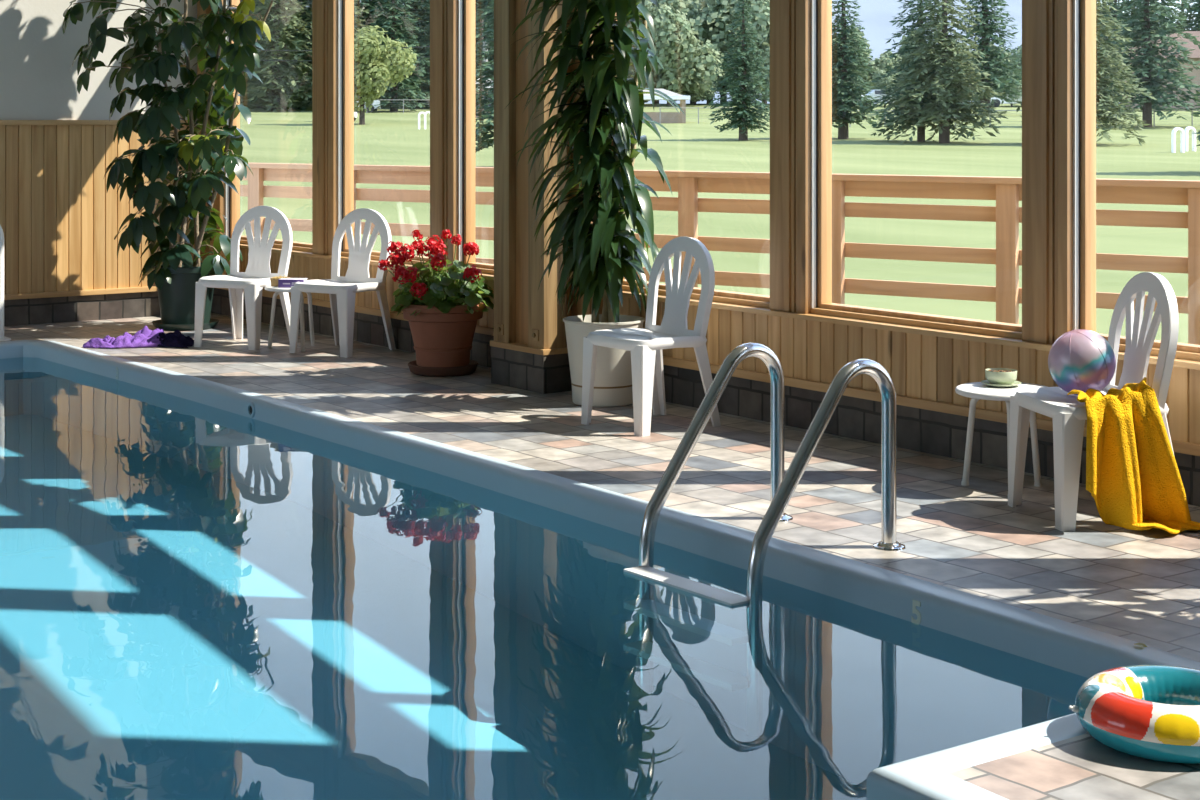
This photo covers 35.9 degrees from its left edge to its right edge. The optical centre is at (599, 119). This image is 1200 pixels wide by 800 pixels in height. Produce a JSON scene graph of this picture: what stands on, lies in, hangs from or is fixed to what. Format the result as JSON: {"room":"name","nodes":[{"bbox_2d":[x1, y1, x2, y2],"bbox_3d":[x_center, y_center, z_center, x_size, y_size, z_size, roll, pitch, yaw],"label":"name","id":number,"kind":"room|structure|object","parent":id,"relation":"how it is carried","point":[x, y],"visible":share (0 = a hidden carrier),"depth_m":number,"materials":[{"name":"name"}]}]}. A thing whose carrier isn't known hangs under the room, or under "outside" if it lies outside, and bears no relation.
{"room":"indoor swimming pool","nodes":[
{"label":"indoor swimming pool","id":0,"kind":"room"},
{"bbox_2d":[0,0,208,294],"bbox_3d":[-7.511,-1.250,10.067,11.900,5.300,0.120,0,0,-36],"label":"wall","id":1,"kind":"structure","parent":0,"point":[60,222],"depth_m":12.80,"materials":[{"name":"brown wood"}]},
{"bbox_2d":[4,291,160,325],"bbox_3d":[-7.547,1.305,9.972,11.730,0.190,0.020,0,0,-36],"label":"baseboard","id":2,"kind":"structure","parent":1,"relation":"attached to","point":[137,304],"depth_m":12.87,"materials":[{"name":"tile"}]},
{"bbox_2d":[0,120,187,299],"bbox_3d":[-7.545,0.610,9.961,11.720,1.220,0.050,0,0,-36],"label":"trim","id":3,"kind":"structure","parent":1,"relation":"attached to","point":[2,122],"depth_m":12.80,"materials":[{"name":"brown wood"}]},
{"bbox_2d":[0,414,866,799],"bbox_3d":[-2.954,2.060,2.479,10.200,0.460,15.500,0,0,-36],"label":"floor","id":4,"kind":"structure","parent":0,"point":[170,629],"depth_m":6.51,"materials":[{"name":"blue"}]},
{"bbox_2d":[400,301,485,366],"bbox_3d":[-0.870,1.181,10.254,0.480,0.347,0.480,0,0,-36],"label":"pot","id":5,"kind":"object","parent":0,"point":[442,332],"depth_m":10.10,"materials":[{"name":"ceramic"}]},
{"bbox_2d":[0,313,1199,799],"bbox_3d":[-2.628,1.460,3.467,11.900,0.120,16.700,0,0,-36],"label":"floor","id":6,"kind":"structure","parent":0,"point":[1143,586],"depth_m":6.93,"materials":[{"name":"tile"}]},
{"bbox_2d":[0,225,10,340],"bbox_3d":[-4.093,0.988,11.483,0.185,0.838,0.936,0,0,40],"label":"plastic chair","id":7,"kind":"object","parent":6,"relation":"on","point":[2,337],"visible":1,"depth_m":11.75,"materials":[{"name":"white paint"}]},
{"bbox_2d":[82,326,193,348],"bbox_3d":[-2.849,1.339,11.491,0.693,0.118,0.356,0,0,-3],"label":"towel","id":8,"kind":"object","parent":6,"relation":"on","point":[145,337],"visible":1,"depth_m":11.40,"materials":[{"name":"purple fabric"}]},
{"bbox_2d":[62,0,272,330],"bbox_3d":[-2.911,-0.460,12.466,1.423,3.719,1.020,0,0,-6],"label":"plant","id":9,"kind":"object","parent":6,"relation":"on","point":[173,270],"visible":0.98,"depth_m":12.27,"materials":[{"name":"green plant"}]},
{"bbox_2d":[194,206,292,349],"bbox_3d":[-2.210,0.971,11.543,0.455,0.857,0.477,0,0,22],"label":"plastic chair","id":10,"kind":"object","parent":6,"relation":"on","point":[257,275],"visible":0.92,"depth_m":11.65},
{"bbox_2d":[265,285,314,351],"bbox_3d":[-1.867,1.208,11.332,0.370,0.385,0.370,0,0,23],"label":"side table","id":11,"kind":"object","parent":6,"relation":"on","point":[275,289],"visible":0.64,"depth_m":11.33,"materials":[{"name":"white paint"}]},
{"bbox_2d":[270,275,289,285],"bbox_3d":[-1.954,0.983,11.323,0.105,0.063,0.110,0,0,13],"label":"bowl","id":12,"kind":"object","parent":11,"relation":"on","point":[274,281],"visible":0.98,"depth_m":11.29,"materials":[{"name":"brown"}]},
{"bbox_2d":[278,278,307,287],"bbox_3d":[-1.865,0.990,11.245,0.156,0.050,0.114,0,0,4],"label":"book","id":13,"kind":"object","parent":11,"relation":"on","point":[283,282],"visible":0.86,"depth_m":11.19,"materials":[{"name":"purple paper"}]},
{"bbox_2d":[289,208,395,357],"bbox_3d":[-1.557,0.971,11.208,0.455,0.857,0.477,0,0,32],"label":"plastic chair","id":14,"kind":"object","parent":6,"relation":"on","point":[342,290],"visible":0.98,"depth_m":11.26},
{"bbox_2d":[378,229,493,376],"bbox_3d":[-0.893,1.004,10.253,0.617,0.792,0.579,0,0,-26],"label":"geranium","id":15,"kind":"object","parent":6,"relation":"on","point":[442,313],"visible":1,"depth_m":10.11,"materials":[{"name":"plant"}]},
{"bbox_2d":[490,0,602,393],"bbox_3d":[-0.248,-1.245,9.734,0.418,5.290,0.585,0,0,-36],"label":"column","id":16,"kind":"structure","parent":6,"relation":"on","point":[529,351],"depth_m":9.67,"materials":[{"name":"brown wood"}]},
{"bbox_2d":[506,0,683,406],"bbox_3d":[-0.034,0.025,9.069,0.801,2.749,0.891,0,0,-15],"label":"dracaena","id":17,"kind":"object","parent":6,"relation":"on","point":[600,253],"visible":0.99,"depth_m":9.00,"materials":[{"name":"green plant"}]},
{"bbox_2d":[0,340,1199,799],"bbox_3d":[-4.079,1.998,4.022,10.228,1.204,11.937,0,0,-36],"label":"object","id":18,"kind":"object","parent":6,"relation":"on","point":[884,703],"visible":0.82,"depth_m":6.46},
{"bbox_2d":[247,402,254,417],"bbox_3d":[-1.740,1.448,9.237,0.016,0.080,0.080,0,0,-36],"label":"wall fitting","id":19,"kind":"object","parent":18,"relation":"attached to","point":[250,407],"visible":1,"depth_m":9.23,"materials":[{"name":"grey plastic"}]},
{"bbox_2d":[911,600,920,624],"bbox_3d":[0.936,1.458,5.473,0.003,0.072,0.039,0,0,-35],"label":"depth number","id":20,"kind":"object","parent":18,"relation":"attached to","point":[915,603],"visible":1,"depth_m":5.47,"materials":[{"name":"white paint"}]},
{"bbox_2d":[563,314,644,406],"bbox_3d":[0.019,1.192,9.170,0.406,0.416,0.406,0,0,-36],"label":"pot","id":21,"kind":"object","parent":6,"relation":"on","point":[613,371],"depth_m":9.03,"materials":[{"name":"ceramic"}]},
{"bbox_2d":[581,236,720,436],"bbox_3d":[0.234,0.971,8.496,0.477,0.857,0.455,0,0,-37],"label":"plastic chair","id":22,"kind":"object","parent":6,"relation":"on","point":[645,345],"visible":0.99,"depth_m":8.50,"materials":[{"name":"plastic"}]},
{"bbox_2d":[623,343,905,736],"bbox_3d":[0.536,1.337,6.101,0.730,1.126,0.654,0,0,-36],"label":"pool ladder","id":23,"kind":"object","parent":6,"relation":"on","point":[782,488],"visible":1,"depth_m":6.00,"materials":[{"name":"silver metal"}]},
{"bbox_2d":[955,382,1046,486],"bbox_3d":[1.533,1.208,7.006,0.370,0.385,0.370,0,0,-36],"label":"side table","id":24,"kind":"object","parent":6,"relation":"on","point":[976,391],"visible":0.56,"depth_m":7.06,"materials":[{"name":"white plastic"}]},
{"bbox_2d":[981,380,1020,386],"bbox_3d":[1.531,1.008,7.060,0.152,0.015,0.152,0,0,-36],"label":"saucer","id":25,"kind":"object","parent":24,"relation":"on","point":[985,382],"visible":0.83,"depth_m":7.02,"materials":[{"name":"green ceramic"}]},
{"bbox_2d":[985,368,1016,384],"bbox_3d":[1.531,0.981,7.060,0.121,0.054,0.121,0,0,-36],"label":"bowl","id":26,"kind":"object","parent":25,"relation":"on","point":[997,376],"visible":1,"depth_m":7.02,"materials":[{"name":"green ceramic"}]},
{"bbox_2d":[1008,272,1178,530],"bbox_3d":[1.758,0.971,6.560,0.477,0.857,0.455,0,0,-12],"label":"plastic chair","id":27,"kind":"object","parent":6,"relation":"on","point":[1069,415],"visible":0.7,"depth_m":6.51,"materials":[{"name":"plastic"}]},
{"bbox_2d":[1048,329,1115,394],"bbox_3d":[1.712,0.861,6.572,0.234,0.235,0.234,0,0,-14],"label":"beach ball","id":28,"kind":"object","parent":27,"relation":"on","point":[1079,359],"visible":0.88,"depth_m":6.49,"materials":[{"name":"plastic"}]},
{"bbox_2d":[1067,377,1199,533],"bbox_3d":[1.887,1.142,6.337,0.521,0.503,0.311,0,0,-2],"label":"towel","id":29,"kind":"object","parent":27,"relation":"hanging from","point":[1133,478],"visible":1,"depth_m":6.32,"materials":[{"name":"yellow fabric"}]},
{"bbox_2d":[1069,665,1199,763],"bbox_3d":[1.292,1.339,4.180,0.423,0.122,0.422,0,0,-34],"label":"ring","id":30,"kind":"object","parent":6,"relation":"on","point":[1149,712],"visible":1,"depth_m":4.08,"materials":[{"name":"multicoloured plastic"}]},
{"bbox_2d":[209,244,1199,443],"bbox_3d":[2.095,1.140,6.899,0.145,0.520,16.600,0,0,-36],"label":"wall","id":31,"kind":"structure","parent":0,"point":[927,367],"depth_m":8.06,"materials":[{"name":"brown wood"}]},
{"bbox_2d":[197,0,224,240],"bbox_3d":[-2.756,-1.490,13.324,0.180,4.720,0.300,0,0,-36],"label":"trim","id":32,"kind":"structure","parent":31,"relation":"attached to","point":[219,203],"depth_m":13.22,"materials":[{"name":"brown wood"}]},
{"bbox_2d":[225,0,311,247],"bbox_3d":[-2.217,-0.118,12.665,0.098,1.924,1.400,0,0,-36],"label":"window","id":33,"kind":"structure","parent":31,"relation":"in","point":[232,198],"depth_m":13.20,"materials":[{"name":"brown wood"}]},
{"bbox_2d":[312,0,337,254],"bbox_3d":[-1.738,-1.490,11.982,0.140,4.719,0.270,0,0,-36],"label":"trim","id":34,"kind":"structure","parent":31,"relation":"attached to","point":[324,12],"depth_m":11.93,"materials":[{"name":"brown wood"}]},
{"bbox_2d":[338,0,428,260],"bbox_3d":[-1.284,-0.118,11.403,0.098,1.924,1.200,0,0,-36],"label":"window","id":35,"kind":"structure","parent":31,"relation":"in","point":[345,7],"depth_m":11.86,"materials":[{"name":"brown wood"}]},
{"bbox_2d":[430,0,457,266],"bbox_3d":[-0.871,-1.490,10.810,0.140,4.719,0.245,0,0,-36],"label":"trim","id":36,"kind":"structure","parent":31,"relation":"attached to","point":[443,13],"depth_m":10.76,"materials":[{"name":"brown wood"}]},
{"bbox_2d":[458,0,493,268],"bbox_3d":[-0.542,-0.118,10.400,0.098,1.924,0.805,0,0,-36],"label":"window","id":37,"kind":"structure","parent":31,"relation":"in","point":[466,8],"depth_m":10.70,"materials":[{"name":"brown wood"}]},
{"bbox_2d":[607,14,769,301],"bbox_3d":[0.458,-0.118,9.050,0.098,1.924,1.315,0,0,-36],"label":"window","id":38,"kind":"structure","parent":31,"relation":"in","point":[749,296],"depth_m":8.83,"materials":[{"name":"brown wood"}]},
{"bbox_2d":[210,238,1199,455],"bbox_3d":[2.070,1.027,6.819,0.160,0.366,16.500,0,0,-36],"label":"trim","id":39,"kind":"structure","parent":31,"relation":"attached to","point":[1183,359],"depth_m":8.00,"materials":[{"name":"brown wood"}]},
{"bbox_2d":[211,288,1199,506],"bbox_3d":[2.054,1.298,6.869,0.015,0.205,16.600,0,0,-36],"label":"baseboard","id":40,"kind":"structure","parent":31,"relation":"attached to","point":[917,429],"depth_m":8.22,"materials":[{"name":"tile"}]},
{"bbox_2d":[770,0,810,313],"bbox_3d":[0.900,-1.490,8.416,0.140,4.719,0.230,0,0,-36],"label":"window frame","id":41,"kind":"structure","parent":31,"relation":"attached to","point":[790,20],"depth_m":8.36,"materials":[{"name":"brown wood"}]},
{"bbox_2d":[811,0,1021,331],"bbox_3d":[1.358,-0.118,7.833,0.098,1.924,1.253,0,0,-36],"label":"window","id":42,"kind":"structure","parent":31,"relation":"in","point":[821,10],"depth_m":8.31,"materials":[{"name":"brown wood"}]},
{"bbox_2d":[1022,0,1072,343],"bbox_3d":[1.779,-1.490,7.229,0.140,4.719,0.217,0,0,-36],"label":"window frame","id":43,"kind":"structure","parent":31,"relation":"attached to","point":[1047,25],"depth_m":7.18,"materials":[{"name":"brown wood"}]},
{"bbox_2d":[1073,0,1199,352],"bbox_3d":[2.340,-0.118,6.506,0.098,1.924,1.615,0,0,-36],"label":"window","id":44,"kind":"structure","parent":31,"relation":"in","point":[1084,11],"depth_m":7.12,"materials":[{"name":"brown wood"}]},
{"label":"outside","id":45,"kind":"structure","parent":0,"visible":0},
{"bbox_2d":[297,0,1125,103],"bbox_3d":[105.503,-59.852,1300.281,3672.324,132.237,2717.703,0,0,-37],"label":"sky","id":46,"kind":"structure","parent":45,"point":[875,15],"depth_m":868.75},
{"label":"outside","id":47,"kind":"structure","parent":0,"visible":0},
{"bbox_2d":[240,104,1199,343],"bbox_3d":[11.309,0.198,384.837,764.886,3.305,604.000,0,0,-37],"label":"lawn","id":48,"kind":"structure","parent":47,"point":[386,137],"depth_m":60.17,"materials":[{"name":"green plant"}]},
{"bbox_2d":[240,0,292,107],"bbox_3d":[-27.776,-9.733,149.333,7.284,18.375,7.543,0,0,2],"label":"conifer","id":49,"kind":"object","parent":48,"relation":"on","point":[250,81],"visible":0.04,"depth_m":148.55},
{"bbox_2d":[240,0,311,111],"bbox_3d":[-25.103,-8.800,142.711,7.169,17.168,7.359,0,0,-40],"label":"conifer","id":50,"kind":"object","parent":48,"relation":"on","point":[265,87],"visible":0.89,"depth_m":142.10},
{"bbox_2d":[245,0,311,110],"bbox_3d":[-24.509,-8.506,144.823,7.013,16.362,6.832,0,0,30],"label":"conifer","id":51,"kind":"object","parent":48,"relation":"on","point":[291,2],"visible":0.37,"depth_m":144.23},
{"bbox_2d":[259,0,311,108],"bbox_3d":[-23.894,-10.201,147.374,8.004,19.496,7.728,0,0,25],"label":"conifer","id":52,"kind":"object","parent":48,"relation":"on","point":[310,5],"visible":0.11,"depth_m":146.71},
{"bbox_2d":[301,19,311,108],"bbox_3d":[-21.566,-7.163,146.833,5.726,13.358,5.578,0,0,25],"label":"conifer","id":53,"kind":"object","parent":48,"relation":"on","point":[311,19],"visible":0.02,"depth_m":145.82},
{"bbox_2d":[289,0,361,109],"bbox_3d":[-21.552,-10.287,148.297,7.780,19.626,8.057,0,0,11],"label":"conifer","id":54,"kind":"object","parent":48,"relation":"on","point":[291,0],"visible":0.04,"depth_m":147.16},
{"bbox_2d":[306,0,381,104],"bbox_3d":[-20.162,-7.974,145.232,6.354,15.217,6.523,0,0,43],"label":"conifer","id":55,"kind":"object","parent":48,"relation":"on","point":[360,10],"visible":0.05,"depth_m":145.22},
{"bbox_2d":[354,95,380,112],"bbox_3d":[-18.739,-1.268,140.034,4.250,1.420,1.700,0,0,-6],"label":"car","id":56,"kind":"object","parent":48,"relation":"on","point":[376,102],"visible":0.25,"depth_m":139.42,"materials":[{"name":"white paint"}]},
{"bbox_2d":[354,0,382,32],"bbox_3d":[-20.639,-8.313,161.219,6.066,14.527,6.227,0,0,6],"label":"conifer","id":57,"kind":"object","parent":48,"relation":"on","point":[361,0],"visible":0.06,"depth_m":160.66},
{"bbox_2d":[257,12,487,120],"bbox_3d":[-19.360,-3.354,121.965,24.902,7.500,0.425,0,0,0],"label":"utility pole","id":58,"kind":"object","parent":48,"relation":"on","point":[481,21],"visible":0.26,"depth_m":121.99,"materials":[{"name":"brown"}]},
{"bbox_2d":[354,0,398,65],"bbox_3d":[-20.096,-11.430,159.750,8.581,20.903,8.287,0,0,10],"label":"conifer","id":59,"kind":"object","parent":48,"relation":"on","point":[365,3],"visible":0.07,"depth_m":159.26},
{"bbox_2d":[361,0,400,36],"bbox_3d":[-18.253,-8.514,159.192,6.131,14.933,5.920,0,0,42],"label":"conifer","id":60,"kind":"object","parent":48,"relation":"on","point":[369,8],"visible":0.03,"depth_m":158.75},
{"bbox_2d":[354,25,416,124],"bbox_3d":[-14.815,-2.650,116.129,6.479,6.640,4.830,0,0,-37],"label":"round tree","id":61,"kind":"object","parent":48,"relation":"on","point":[372,72],"visible":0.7,"depth_m":115.27,"materials":[{"name":"green plant"}]},
{"bbox_2d":[369,0,429,111],"bbox_3d":[-15.831,-8.230,141.214,6.540,15.931,6.315,0,0,21],"label":"conifer","id":62,"kind":"object","parent":48,"relation":"on","point":[395,100],"visible":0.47,"depth_m":141.16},
{"bbox_2d":[381,0,429,105],"bbox_3d":[-15.260,-10.084,151.711,7.770,18.928,7.503,0,0,19],"label":"conifer","id":63,"kind":"object","parent":48,"relation":"on","point":[412,4],"visible":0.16,"depth_m":150.41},
{"bbox_2d":[400,0,429,106],"bbox_3d":[-14.299,-8.506,151.474,6.750,15.748,6.576,0,0,-37],"label":"conifer","id":64,"kind":"object","parent":48,"relation":"on","point":[424,1],"visible":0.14,"depth_m":150.52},
{"bbox_2d":[418,112,425,128],"bbox_3d":[-10.387,0.039,108.024,0.460,1.050,0.160,0,0,-20],"label":"hoop","id":65,"kind":"object","parent":48,"relation":"on","point":[420,113],"visible":1,"depth_m":107.96,"materials":[{"name":"white paint"}]},
{"bbox_2d":[403,0,475,107],"bbox_3d":[-12.635,-8.745,147.919,6.741,16.421,6.510,0,0,-21],"label":"conifer","id":66,"kind":"object","parent":48,"relation":"on","point":[427,101],"visible":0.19,"depth_m":147.76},
{"bbox_2d":[475,78,492,117],"bbox_3d":[-8.146,-1.590,130.029,3.000,3.000,3.000,0,0,0],"label":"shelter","id":67,"kind":"object","parent":48,"relation":"on","point":[479,78],"visible":0.02,"depth_m":128.94,"materials":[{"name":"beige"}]},
{"bbox_2d":[475,0,493,152],"bbox_3d":[-3.015,-2.341,60.110,4.367,8.452,4.433,0,0,-10],"label":"conifer","id":68,"kind":"object","parent":48,"relation":"on","point":[482,130],"visible":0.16,"depth_m":59.55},
{"bbox_2d":[475,0,493,79],"bbox_3d":[-8.555,-11.028,154.230,8.484,20.665,8.192,0,0,2],"label":"conifer","id":69,"kind":"object","parent":48,"relation":"on","point":[485,3],"visible":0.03,"depth_m":153.19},
{"bbox_2d":[475,0,493,71],"bbox_3d":[-10.442,-9.012,156.567,7.005,16.342,6.824,0,0,7],"label":"conifer","id":70,"kind":"object","parent":48,"relation":"on","point":[479,0],"visible":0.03,"depth_m":156.02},
{"bbox_2d":[631,75,663,102],"bbox_3d":[3.859,-2.640,153.680,2.978,3.247,2.704,0,0,20],"label":"leafy tree","id":71,"kind":"object","parent":48,"relation":"on","point":[632,76],"visible":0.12,"depth_m":152.89,"materials":[{"name":"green plant"}]},
{"bbox_2d":[627,0,702,103],"bbox_3d":[4.090,-6.741,163.494,10.374,11.311,9.418,0,0,8],"label":"leafy tree","id":72,"kind":"object","parent":48,"relation":"on","point":[686,10],"visible":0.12,"depth_m":162.08,"materials":[{"name":"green plant"}]},
{"bbox_2d":[642,89,689,122],"bbox_3d":[3.575,-0.886,120.026,4.400,2.300,3.400,0,0,0],"label":"hut","id":73,"kind":"object","parent":48,"relation":"on","point":[666,117],"visible":0.37,"depth_m":118.81,"materials":[{"name":"beige"}]},
{"bbox_2d":[637,3,724,105],"bbox_3d":[6.526,-5.266,153.734,8.077,8.806,7.333,0,0,31],"label":"leafy tree","id":74,"kind":"object","parent":48,"relation":"on","point":[675,46],"visible":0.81,"depth_m":151.96,"materials":[{"name":"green plant"}]},
{"bbox_2d":[682,67,716,104],"bbox_3d":[8.288,-2.834,155.390,3.205,3.495,2.910,0,0,19],"label":"leafy tree","id":75,"kind":"object","parent":48,"relation":"on","point":[695,96],"visible":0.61,"depth_m":154.85,"materials":[{"name":"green plant"}]},
{"bbox_2d":[681,0,727,102],"bbox_3d":[9.870,-6.688,172.509,10.272,11.200,9.325,0,0,-28],"label":"leafy tree","id":76,"kind":"object","parent":48,"relation":"on","point":[697,2],"visible":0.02,"depth_m":173.36,"materials":[{"name":"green plant"}]},
{"bbox_2d":[701,69,720,103],"bbox_3d":[8.956,-2.866,158.003,2.763,3.318,3.043,0,0,-15],"label":"leafy tree","id":77,"kind":"object","parent":48,"relation":"on","point":[718,76],"visible":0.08,"depth_m":157.63,"materials":[{"name":"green plant"}]},
{"bbox_2d":[690,0,741,103],"bbox_3d":[9.985,-6.820,164.019,9.558,11.479,10.528,0,0,-39],"label":"leafy tree","id":78,"kind":"object","parent":48,"relation":"on","point":[705,28],"visible":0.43,"depth_m":160.51,"materials":[{"name":"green plant"}]},
{"bbox_2d":[240,163,1199,344],"bbox_3d":[0.659,1.127,12.803,13.272,1.545,0.153,0,0,35],"label":"deck railing","id":79,"kind":"object","parent":48,"relation":"on","point":[1007,191],"visible":0.27,"depth_m":11.95,"materials":[{"name":"brown wood"}]},
{"bbox_2d":[703,0,766,89],"bbox_3d":[13.656,-7.094,164.147,10.042,12.060,11.061,0,0,-43],"label":"leafy tree","id":80,"kind":"object","parent":48,"relation":"on","point":[710,2],"visible":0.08,"depth_m":161.72,"materials":[{"name":"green plant"}]},
{"bbox_2d":[703,0,769,139],"bbox_3d":[6.985,-2.517,91.114,3.784,7.735,3.974,0,0,-8],"label":"conifer","id":81,"kind":"object","parent":48,"relation":"on","point":[739,118],"visible":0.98,"depth_m":90.74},
{"bbox_2d":[732,0,769,84],"bbox_3d":[15.502,-6.065,157.111,8.408,10.098,9.262,0,0,0],"label":"leafy tree","id":82,"kind":"object","parent":48,"relation":"on","point":[761,8],"visible":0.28,"depth_m":155.91,"materials":[{"name":"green plant"}]},
{"bbox_2d":[832,27,878,89],"bbox_3d":[22.580,-4.838,168.533,6.675,7.278,6.060,0,0,-16],"label":"leafy tree","id":83,"kind":"object","parent":48,"relation":"on","point":[856,28],"visible":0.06,"depth_m":167.10,"materials":[{"name":"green plant"}]},
{"bbox_2d":[832,0,886,138],"bbox_3d":[12.153,-3.462,93.040,4.211,9.528,4.445,0,0,21],"label":"conifer","id":84,"kind":"object","parent":48,"relation":"on","point":[842,104],"visible":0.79,"depth_m":92.64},
{"bbox_2d":[858,89,899,105],"bbox_3d":[23.195,-1.822,153.037,4.250,1.420,1.700,0,0,-11],"label":"car","id":85,"kind":"object","parent":48,"relation":"on","point":[876,92],"visible":0.23,"depth_m":152.15,"materials":[{"name":"white paint"}]},
{"bbox_2d":[862,51,898,103],"bbox_3d":[25.350,-3.816,169.745,4.257,5.112,4.689,0,0,-26],"label":"leafy tree","id":86,"kind":"object","parent":48,"relation":"on","point":[883,61],"visible":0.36,"depth_m":168.46,"materials":[{"name":"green plant"}]},
{"bbox_2d":[873,69,897,105],"bbox_3d":[23.819,-2.586,152.802,2.665,3.201,2.936,0,0,-37],"label":"leafy tree","id":87,"kind":"object","parent":48,"relation":"on","point":[879,72],"visible":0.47,"depth_m":152.19,"materials":[{"name":"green plant"}]},
{"bbox_2d":[899,34,929,80],"bbox_3d":[32.689,-4.931,183.664,6.224,7.475,6.856,0,0,-26],"label":"leafy tree","id":88,"kind":"object","parent":48,"relation":"on","point":[903,37],"visible":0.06,"depth_m":182.99,"materials":[{"name":"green plant"}]},
{"bbox_2d":[859,0,974,141],"bbox_3d":[15.464,-3.575,89.138,5.138,9.944,5.215,0,0,-21],"label":"conifer","id":89,"kind":"object","parent":48,"relation":"on","point":[920,136],"visible":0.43,"depth_m":88.83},
{"bbox_2d":[879,0,1008,143],"bbox_3d":[16.283,-3.832,87.139,6.032,10.550,5.899,0,0,-13],"label":"conifer","id":90,"kind":"object","parent":48,"relation":"on","point":[942,87],"visible":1,"depth_m":86.48,"materials":[{"name":"plant"}]},
{"bbox_2d":[948,0,1021,113],"bbox_3d":[27.936,-7.026,134.879,7.094,14.292,6.977,0,0,-15],"label":"conifer","id":91,"kind":"object","parent":48,"relation":"on","point":[986,29],"visible":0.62,"depth_m":134.24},
{"bbox_2d":[964,43,1010,76],"bbox_3d":[37.633,-4.510,180.888,6.038,6.583,5.481,0,0,5],"label":"leafy tree","id":92,"kind":"object","parent":48,"relation":"on","point":[1007,53],"visible":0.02,"depth_m":180.15,"materials":[{"name":"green plant"}]},
{"bbox_2d":[991,90,1021,106],"bbox_3d":[33.728,-1.778,152.032,4.250,1.420,1.700,0,0,0],"label":"car","id":93,"kind":"object","parent":48,"relation":"on","point":[998,100],"visible":0.25,"depth_m":151.22,"materials":[{"name":"white paint"}]},
{"bbox_2d":[1002,70,1021,106],"bbox_3d":[34.011,-2.515,151.612,2.635,3.164,2.902,0,0,-40],"label":"leafy tree","id":94,"kind":"object","parent":48,"relation":"on","point":[1019,87],"visible":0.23,"depth_m":151.04,"materials":[{"name":"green plant"}]},
{"bbox_2d":[1010,45,1021,74],"bbox_3d":[39.382,-4.326,166.195,5.679,6.192,5.156,0,0,20],"label":"leafy tree","id":95,"kind":"object","parent":48,"relation":"on","point":[1019,49],"visible":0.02,"depth_m":166.00,"materials":[{"name":"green plant"}]},
{"bbox_2d":[1008,0,1156,145],"bbox_3d":[22.087,-4.036,85.041,6.194,11.078,6.334,0,0,-43],"label":"conifer","id":96,"kind":"object","parent":48,"relation":"on","point":[1103,102],"visible":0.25,"depth_m":84.15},
{"bbox_2d":[1096,1,1118,101],"bbox_3d":[46.088,-9.583,173.852,7.372,17.198,7.182,0,0,7],"label":"conifer","id":97,"kind":"object","parent":48,"relation":"on","point":[1097,1],"visible":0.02,"depth_m":173.17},
{"bbox_2d":[1098,0,1135,103],"bbox_3d":[47.902,-8.643,172.482,6.196,15.092,5.983,0,0,0],"label":"conifer","id":98,"kind":"object","parent":48,"relation":"on","point":[1115,1],"visible":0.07,"depth_m":171.99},
{"bbox_2d":[1118,0,1158,50],"bbox_3d":[50.579,-9.327,175.778,6.957,16.661,7.141,0,0,-27],"label":"conifer","id":99,"kind":"object","parent":48,"relation":"on","point":[1134,7],"visible":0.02,"depth_m":175.29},
{"bbox_2d":[1096,0,1199,126],"bbox_3d":[33.233,-6.535,111.765,8.286,14.915,8.392,0,0,-5],"label":"conifer","id":100,"kind":"object","parent":48,"relation":"on","point":[1144,65],"visible":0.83,"depth_m":111.21,"materials":[{"name":"plant"}]},
{"bbox_2d":[1138,0,1174,39],"bbox_3d":[54.793,-9.259,184.197,6.492,16.377,6.723,0,0,40],"label":"conifer","id":101,"kind":"object","parent":48,"relation":"on","point":[1166,0],"visible":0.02,"depth_m":183.48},
{"bbox_2d":[1116,110,1199,126],"bbox_3d":[33.553,-0.052,112.023,7.469,1.150,5.545,0,0,-37],"label":"wire fence","id":102,"kind":"object","parent":48,"relation":"on","point":[1131,110],"visible":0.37,"depth_m":112.00,"materials":[{"name":"grey"}]},
{"bbox_2d":[1120,31,1199,108],"bbox_3d":[47.452,-4.049,150.030,11.600,6.300,8.600,0,0,17],"label":"house","id":103,"kind":"structure","parent":48,"relation":"on","point":[1195,53],"depth_m":146.79,"materials":[{"name":"beige"}]},
{"bbox_2d":[1149,0,1186,29],"bbox_3d":[58.586,-10.796,191.658,7.763,19.582,8.039,0,0,-29],"label":"conifer","id":104,"kind":"object","parent":48,"relation":"on","point":[1182,25],"visible":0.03,"depth_m":190.98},
{"bbox_2d":[1171,127,1184,152],"bbox_3d":[23.598,0.826,75.515,0.540,1.050,0.160,0,0,-20],"label":"hoop","id":105,"kind":"object","parent":48,"relation":"on","point":[1182,133],"visible":0.92,"depth_m":75.48,"materials":[{"name":"white paint"}]},
{"bbox_2d":[1172,0,1196,30],"bbox_3d":[61.017,-9.192,193.441,6.838,16.376,7.020,0,0,-25],"label":"conifer","id":106,"kind":"object","parent":48,"relation":"on","point":[1181,4],"visible":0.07,"depth_m":193.09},
{"bbox_2d":[1177,0,1199,30],"bbox_3d":[62.225,-10.292,192.952,7.346,18.531,7.608,0,0,-13],"label":"conifer","id":107,"kind":"object","parent":48,"relation":"on","point":[1193,1],"visible":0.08,"depth_m":192.85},
{"bbox_2d":[1184,127,1195,150],"bbox_3d":[24.567,0.797,77.016,0.500,1.050,0.160,0,0,-20],"label":"hoop","id":108,"kind":"object","parent":48,"relation":"on","point":[1187,129],"visible":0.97,"depth_m":76.99,"materials":[{"name":"white paint"}]},
{"bbox_2d":[1183,0,1199,30],"bbox_3d":[60.713,-10.050,183.666,7.146,18.026,7.400,0,0,17],"label":"conifer","id":109,"kind":"object","parent":48,"relation":"on","point":[1190,12],"visible":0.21,"depth_m":183.84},
{"bbox_2d":[1193,90,1199,145],"bbox_3d":[19.999,-2.559,55.961,4.001,9.052,4.223,0,0,-42],"label":"conifer","id":110,"kind":"object","parent":48,"relation":"on","point":[1197,113],"visible":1,"depth_m":56.05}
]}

